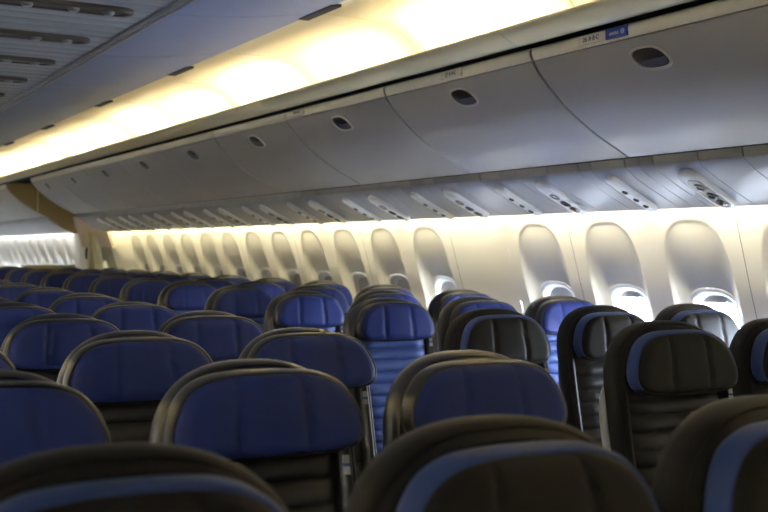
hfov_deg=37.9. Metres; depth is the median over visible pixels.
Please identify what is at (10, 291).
seat
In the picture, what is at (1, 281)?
seat
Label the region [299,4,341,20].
air slot
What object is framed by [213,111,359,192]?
bin
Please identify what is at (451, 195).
light
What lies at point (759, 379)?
cushion
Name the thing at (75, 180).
bin
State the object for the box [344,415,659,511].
seat
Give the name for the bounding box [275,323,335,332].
cushion
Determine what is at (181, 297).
seat
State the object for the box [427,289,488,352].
seat
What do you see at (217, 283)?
seat
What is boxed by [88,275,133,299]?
seat
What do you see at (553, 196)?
socket
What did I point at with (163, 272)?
seat
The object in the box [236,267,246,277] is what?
window
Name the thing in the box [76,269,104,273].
seat
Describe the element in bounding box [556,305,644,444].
seat
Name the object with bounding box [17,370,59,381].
cushion
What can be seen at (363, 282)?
shade
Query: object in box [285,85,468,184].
bin
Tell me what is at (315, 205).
air vent
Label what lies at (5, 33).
unit
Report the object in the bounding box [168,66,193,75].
air slot
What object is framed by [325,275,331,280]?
shade
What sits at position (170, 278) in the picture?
seat
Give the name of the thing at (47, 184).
bin
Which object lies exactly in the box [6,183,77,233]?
wall
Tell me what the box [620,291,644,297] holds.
shade
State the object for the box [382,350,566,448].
seat
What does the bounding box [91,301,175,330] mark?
seat
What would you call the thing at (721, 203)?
socket
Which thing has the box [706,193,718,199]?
socket
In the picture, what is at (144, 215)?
air vent
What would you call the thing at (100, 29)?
ceiling panel
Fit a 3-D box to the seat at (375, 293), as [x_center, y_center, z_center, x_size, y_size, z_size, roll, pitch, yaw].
[0.146,0.758,5.567,0.458,1.161,0.646,0,0,-29]
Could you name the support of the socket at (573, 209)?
attached to the light at (547, 189)
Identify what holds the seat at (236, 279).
on the floor
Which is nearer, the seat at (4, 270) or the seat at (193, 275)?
the seat at (193, 275)
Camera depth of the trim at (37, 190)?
13.91 m
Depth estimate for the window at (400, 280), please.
7.38 m
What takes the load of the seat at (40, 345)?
on the floor
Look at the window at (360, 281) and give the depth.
7.90 m
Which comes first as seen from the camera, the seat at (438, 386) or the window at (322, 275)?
the seat at (438, 386)
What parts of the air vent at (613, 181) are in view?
inset plate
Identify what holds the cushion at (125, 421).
on the seat at (126, 375)
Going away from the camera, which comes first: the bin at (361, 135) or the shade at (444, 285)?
the bin at (361, 135)
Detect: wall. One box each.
[0,205,767,327]
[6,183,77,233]
[21,265,74,270]
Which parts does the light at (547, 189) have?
inset plate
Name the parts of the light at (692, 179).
inset plate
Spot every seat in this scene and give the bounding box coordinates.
[0,266,19,279]
[0,279,12,284]
[0,283,38,301]
[0,297,12,301]
[0,302,54,347]
[0,313,119,381]
[0,352,16,369]
[0,369,110,464]
[0,442,289,511]
[4,267,34,282]
[14,287,74,308]
[21,269,54,286]
[40,270,76,287]
[48,293,121,316]
[56,267,81,271]
[56,330,212,442]
[62,272,102,292]
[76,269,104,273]
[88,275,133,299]
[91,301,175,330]
[100,270,128,275]
[102,267,125,270]
[119,278,170,304]
[124,269,150,273]
[126,272,158,278]
[149,358,363,511]
[151,270,179,276]
[157,281,216,314]
[157,310,263,362]
[158,275,194,283]
[181,272,210,279]
[195,277,234,288]
[204,285,272,330]
[215,275,249,284]
[238,281,285,298]
[238,327,376,479]
[255,277,295,291]
[264,290,344,333]
[289,285,348,321]
[301,280,352,310]
[343,297,434,453]
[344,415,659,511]
[350,290,421,309]
[353,284,413,301]
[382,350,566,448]
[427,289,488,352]
[437,296,516,351]
[444,308,550,373]
[524,295,592,385]
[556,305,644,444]
[599,320,737,492]
[652,394,767,511]
[655,303,738,347]
[729,318,767,396]
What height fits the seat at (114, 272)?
1.161 m
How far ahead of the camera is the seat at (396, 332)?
4.72 m
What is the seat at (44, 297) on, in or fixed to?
on the floor
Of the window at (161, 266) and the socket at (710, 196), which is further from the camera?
the window at (161, 266)
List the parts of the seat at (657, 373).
panel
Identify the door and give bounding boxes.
[85,247,116,268]
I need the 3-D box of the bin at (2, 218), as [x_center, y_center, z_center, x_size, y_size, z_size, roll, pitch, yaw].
[-5.892,-0.718,16.788,0.763,0.404,2.155,0,0,-29]
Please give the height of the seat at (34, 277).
1.161 m
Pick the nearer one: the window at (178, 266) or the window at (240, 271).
the window at (240, 271)
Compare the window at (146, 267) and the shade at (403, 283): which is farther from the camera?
the window at (146, 267)
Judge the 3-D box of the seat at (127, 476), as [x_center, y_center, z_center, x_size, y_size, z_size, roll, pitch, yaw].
[-0.133,0.775,0.894,0.458,1.161,0.646,0,0,-29]
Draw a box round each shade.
[294,274,301,286]
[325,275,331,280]
[359,277,368,290]
[397,279,410,291]
[441,282,455,291]
[550,287,572,295]
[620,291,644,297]
[703,296,734,303]
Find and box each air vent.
[97,218,121,231]
[118,216,144,230]
[143,214,170,229]
[170,212,200,228]
[203,209,234,227]
[241,206,274,225]
[287,202,323,223]
[342,197,381,221]
[410,192,453,218]
[494,184,541,215]
[605,175,657,211]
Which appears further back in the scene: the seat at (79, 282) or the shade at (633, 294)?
the seat at (79, 282)
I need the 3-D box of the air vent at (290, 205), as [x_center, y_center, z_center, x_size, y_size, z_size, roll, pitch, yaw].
[-0.542,-0.296,7.716,0.278,0.152,0.066,0,0,-29]
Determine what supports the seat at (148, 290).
on the floor
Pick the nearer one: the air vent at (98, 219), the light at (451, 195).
the light at (451, 195)
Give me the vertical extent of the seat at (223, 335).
1.161 m
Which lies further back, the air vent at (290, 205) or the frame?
the frame
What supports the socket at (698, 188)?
attached to the light at (692, 179)
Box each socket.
[549,194,559,199]
[560,201,570,206]
[569,207,579,212]
[694,185,706,191]
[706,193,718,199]
[716,200,728,206]
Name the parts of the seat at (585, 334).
panel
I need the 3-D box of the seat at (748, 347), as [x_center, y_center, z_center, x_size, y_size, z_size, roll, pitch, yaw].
[1.389,0.779,3.315,0.458,1.161,0.646,0,0,-29]
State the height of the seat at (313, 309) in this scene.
1.161 m
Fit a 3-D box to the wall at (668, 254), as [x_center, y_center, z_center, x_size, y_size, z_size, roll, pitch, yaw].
[-1.976,0.417,10.963,0.320,1.760,24.900,0,0,-29]
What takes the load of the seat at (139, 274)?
on the floor
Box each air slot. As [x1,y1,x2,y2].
[40,125,54,129]
[94,100,112,106]
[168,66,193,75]
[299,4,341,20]
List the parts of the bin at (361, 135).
latch frame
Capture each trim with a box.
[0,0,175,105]
[0,0,195,111]
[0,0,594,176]
[0,0,715,184]
[0,217,70,235]
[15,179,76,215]
[37,190,38,211]
[73,216,113,246]
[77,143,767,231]
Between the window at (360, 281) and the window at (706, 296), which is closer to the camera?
the window at (706, 296)
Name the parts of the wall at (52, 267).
panel, cap rail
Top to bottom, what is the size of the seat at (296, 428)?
1.161 m
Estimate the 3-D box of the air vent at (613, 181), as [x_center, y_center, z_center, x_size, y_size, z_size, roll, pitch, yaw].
[1.067,-0.270,4.801,0.278,0.152,0.066,0,0,-29]
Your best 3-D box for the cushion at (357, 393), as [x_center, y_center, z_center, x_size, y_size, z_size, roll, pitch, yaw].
[-0.178,0.569,2.905,0.292,0.620,0.160,0,-2,-29]
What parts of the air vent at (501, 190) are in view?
inset plate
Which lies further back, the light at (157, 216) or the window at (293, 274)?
the light at (157, 216)
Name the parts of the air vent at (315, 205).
inset plate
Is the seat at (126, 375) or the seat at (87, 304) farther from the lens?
the seat at (87, 304)
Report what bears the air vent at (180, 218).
attached to the wall at (668, 254)
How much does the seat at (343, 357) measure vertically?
1.154 m
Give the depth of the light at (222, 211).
8.84 m
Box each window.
[144,263,149,270]
[159,263,165,270]
[176,264,183,274]
[194,265,201,272]
[214,266,222,275]
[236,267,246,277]
[260,268,271,277]
[287,269,301,286]
[317,271,331,280]
[351,272,368,294]
[389,274,410,291]
[433,276,455,293]
[540,281,572,295]
[609,284,645,310]
[690,288,735,306]
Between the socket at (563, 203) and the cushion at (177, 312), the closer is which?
the socket at (563, 203)
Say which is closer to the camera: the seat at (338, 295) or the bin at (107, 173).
the seat at (338, 295)
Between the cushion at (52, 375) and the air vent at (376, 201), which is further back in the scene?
the air vent at (376, 201)
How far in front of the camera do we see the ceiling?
5.76 m
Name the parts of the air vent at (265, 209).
inset plate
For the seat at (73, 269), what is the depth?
11.74 m
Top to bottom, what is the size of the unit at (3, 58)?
0.038 m
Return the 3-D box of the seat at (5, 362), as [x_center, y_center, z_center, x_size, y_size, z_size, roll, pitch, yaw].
[-0.877,0.762,2.279,0.458,1.161,0.646,0,0,-29]
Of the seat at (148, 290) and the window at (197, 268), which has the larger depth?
the window at (197, 268)
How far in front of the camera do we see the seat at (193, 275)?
9.71 m
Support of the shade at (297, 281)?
attached to the window at (293, 274)
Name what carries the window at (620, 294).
in the wall at (668, 254)
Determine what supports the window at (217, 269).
in the wall at (668, 254)
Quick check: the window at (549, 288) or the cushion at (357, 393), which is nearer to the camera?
the cushion at (357, 393)
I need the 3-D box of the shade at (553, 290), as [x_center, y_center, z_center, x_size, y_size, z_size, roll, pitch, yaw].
[0.949,0.200,5.906,0.031,0.068,0.292,0,0,-29]
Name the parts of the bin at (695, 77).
latch frame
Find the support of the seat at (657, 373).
on the floor
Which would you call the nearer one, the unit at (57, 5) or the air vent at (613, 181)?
the unit at (57, 5)
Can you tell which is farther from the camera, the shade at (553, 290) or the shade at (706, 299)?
the shade at (553, 290)
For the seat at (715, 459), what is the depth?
1.46 m
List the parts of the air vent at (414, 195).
inset plate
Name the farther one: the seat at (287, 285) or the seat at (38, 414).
the seat at (287, 285)
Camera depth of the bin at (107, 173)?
9.97 m
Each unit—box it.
[0,0,133,16]
[0,28,89,43]
[0,55,55,65]
[0,76,27,82]
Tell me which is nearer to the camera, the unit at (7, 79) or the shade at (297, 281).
the unit at (7, 79)
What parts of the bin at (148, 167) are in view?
latch frame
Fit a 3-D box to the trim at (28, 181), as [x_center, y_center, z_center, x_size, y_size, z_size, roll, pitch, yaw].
[-4.617,-0.907,9.494,6.480,0.910,24.900,0,0,-29]
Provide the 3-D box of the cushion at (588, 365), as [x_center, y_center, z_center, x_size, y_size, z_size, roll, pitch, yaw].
[0.875,0.571,4.212,0.332,0.620,0.160,0,0,-29]
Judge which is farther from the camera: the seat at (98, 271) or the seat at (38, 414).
the seat at (98, 271)
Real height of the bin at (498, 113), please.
0.404 m
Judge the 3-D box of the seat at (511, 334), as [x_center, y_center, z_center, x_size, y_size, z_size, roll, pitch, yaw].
[0.542,0.771,3.835,0.458,1.157,0.661,0,0,-29]
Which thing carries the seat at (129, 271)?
on the floor
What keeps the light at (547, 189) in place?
attached to the wall at (668, 254)
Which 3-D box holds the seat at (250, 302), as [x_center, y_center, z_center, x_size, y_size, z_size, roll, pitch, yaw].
[-0.676,0.748,6.093,0.458,1.161,0.646,0,0,-29]
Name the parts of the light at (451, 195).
inset plate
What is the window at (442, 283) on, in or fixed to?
in the wall at (668, 254)
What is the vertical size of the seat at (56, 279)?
1.161 m
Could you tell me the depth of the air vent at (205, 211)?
9.16 m
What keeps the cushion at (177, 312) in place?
on the seat at (181, 297)
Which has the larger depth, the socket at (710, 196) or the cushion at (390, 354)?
the cushion at (390, 354)
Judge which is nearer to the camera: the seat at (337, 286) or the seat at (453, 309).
the seat at (453, 309)
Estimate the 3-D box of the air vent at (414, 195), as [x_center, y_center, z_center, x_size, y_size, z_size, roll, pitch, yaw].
[0.269,-0.283,6.245,0.278,0.152,0.066,0,0,-29]
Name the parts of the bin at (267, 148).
latch frame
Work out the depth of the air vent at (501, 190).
5.50 m
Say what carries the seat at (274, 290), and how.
on the floor
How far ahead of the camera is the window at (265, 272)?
9.35 m
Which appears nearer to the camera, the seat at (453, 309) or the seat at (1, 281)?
the seat at (453, 309)
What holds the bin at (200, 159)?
attached to the wall at (668, 254)
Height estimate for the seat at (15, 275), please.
1.161 m
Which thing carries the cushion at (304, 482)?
on the seat at (296, 428)
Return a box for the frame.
[86,231,103,269]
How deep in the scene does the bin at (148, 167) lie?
8.95 m
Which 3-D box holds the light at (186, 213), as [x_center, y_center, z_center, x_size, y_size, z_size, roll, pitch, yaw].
[-1.591,-0.314,9.616,0.278,0.152,0.108,0,0,-29]
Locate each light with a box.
[105,217,130,231]
[128,215,154,230]
[154,213,182,229]
[183,211,214,228]
[218,208,250,226]
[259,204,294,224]
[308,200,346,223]
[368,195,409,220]
[443,189,489,217]
[536,181,587,213]
[678,169,736,208]
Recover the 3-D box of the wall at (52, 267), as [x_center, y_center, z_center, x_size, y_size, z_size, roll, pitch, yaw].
[-4.180,0.687,13.919,0.640,1.155,0.100,0,0,-29]
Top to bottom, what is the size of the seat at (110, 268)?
1.161 m
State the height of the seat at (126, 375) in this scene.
1.161 m
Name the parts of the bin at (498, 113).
latch frame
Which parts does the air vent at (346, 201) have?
inset plate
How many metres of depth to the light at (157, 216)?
10.31 m
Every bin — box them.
[0,184,44,219]
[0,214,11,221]
[30,171,99,213]
[54,164,132,210]
[82,155,170,207]
[116,144,218,203]
[159,130,280,198]
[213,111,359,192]
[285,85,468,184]
[385,47,626,172]
[532,0,767,156]
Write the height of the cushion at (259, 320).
0.620 m
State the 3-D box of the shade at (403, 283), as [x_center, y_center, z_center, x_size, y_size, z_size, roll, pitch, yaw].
[0.172,0.337,7.382,0.098,0.368,0.292,0,0,-29]
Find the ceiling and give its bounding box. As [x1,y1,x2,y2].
[0,0,344,146]
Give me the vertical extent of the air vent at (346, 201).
0.152 m
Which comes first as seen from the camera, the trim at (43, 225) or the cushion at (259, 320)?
the cushion at (259, 320)
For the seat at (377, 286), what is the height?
1.161 m
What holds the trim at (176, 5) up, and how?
attached to the ceiling
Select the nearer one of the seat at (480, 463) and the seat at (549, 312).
the seat at (480, 463)
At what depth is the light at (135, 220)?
11.05 m
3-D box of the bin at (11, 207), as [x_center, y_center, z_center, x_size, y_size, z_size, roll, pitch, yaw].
[-4.848,-0.700,14.896,0.763,0.404,2.155,0,0,-29]
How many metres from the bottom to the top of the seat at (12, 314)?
1.161 m
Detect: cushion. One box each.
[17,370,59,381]
[95,402,159,442]
[172,310,203,314]
[234,453,334,511]
[248,317,263,330]
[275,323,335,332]
[348,389,361,479]
[357,336,424,453]
[547,335,558,385]
[574,351,603,444]
[627,381,717,492]
[751,371,767,394]
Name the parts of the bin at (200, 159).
latch frame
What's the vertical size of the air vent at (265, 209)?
0.152 m
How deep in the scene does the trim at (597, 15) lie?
4.90 m
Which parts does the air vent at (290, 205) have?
inset plate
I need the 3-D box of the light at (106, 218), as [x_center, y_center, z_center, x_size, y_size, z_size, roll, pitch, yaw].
[-2.808,-0.334,11.822,0.278,0.152,0.108,0,0,-29]
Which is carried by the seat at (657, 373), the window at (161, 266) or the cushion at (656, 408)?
the cushion at (656, 408)
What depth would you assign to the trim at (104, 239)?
13.49 m
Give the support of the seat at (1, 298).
on the floor
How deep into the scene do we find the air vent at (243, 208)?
8.42 m
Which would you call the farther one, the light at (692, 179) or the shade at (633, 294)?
the shade at (633, 294)
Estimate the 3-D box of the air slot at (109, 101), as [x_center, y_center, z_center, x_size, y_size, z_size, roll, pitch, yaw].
[-2.039,-1.107,8.117,0.050,0.014,0.340,0,0,-29]
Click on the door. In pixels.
(107, 254)
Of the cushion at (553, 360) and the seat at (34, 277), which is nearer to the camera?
the cushion at (553, 360)
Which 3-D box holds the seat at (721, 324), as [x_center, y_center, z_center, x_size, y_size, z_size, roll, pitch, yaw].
[1.381,0.775,4.290,0.458,1.161,0.646,0,0,-29]
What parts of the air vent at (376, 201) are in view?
inset plate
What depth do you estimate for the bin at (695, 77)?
3.88 m
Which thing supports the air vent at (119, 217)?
attached to the wall at (668, 254)

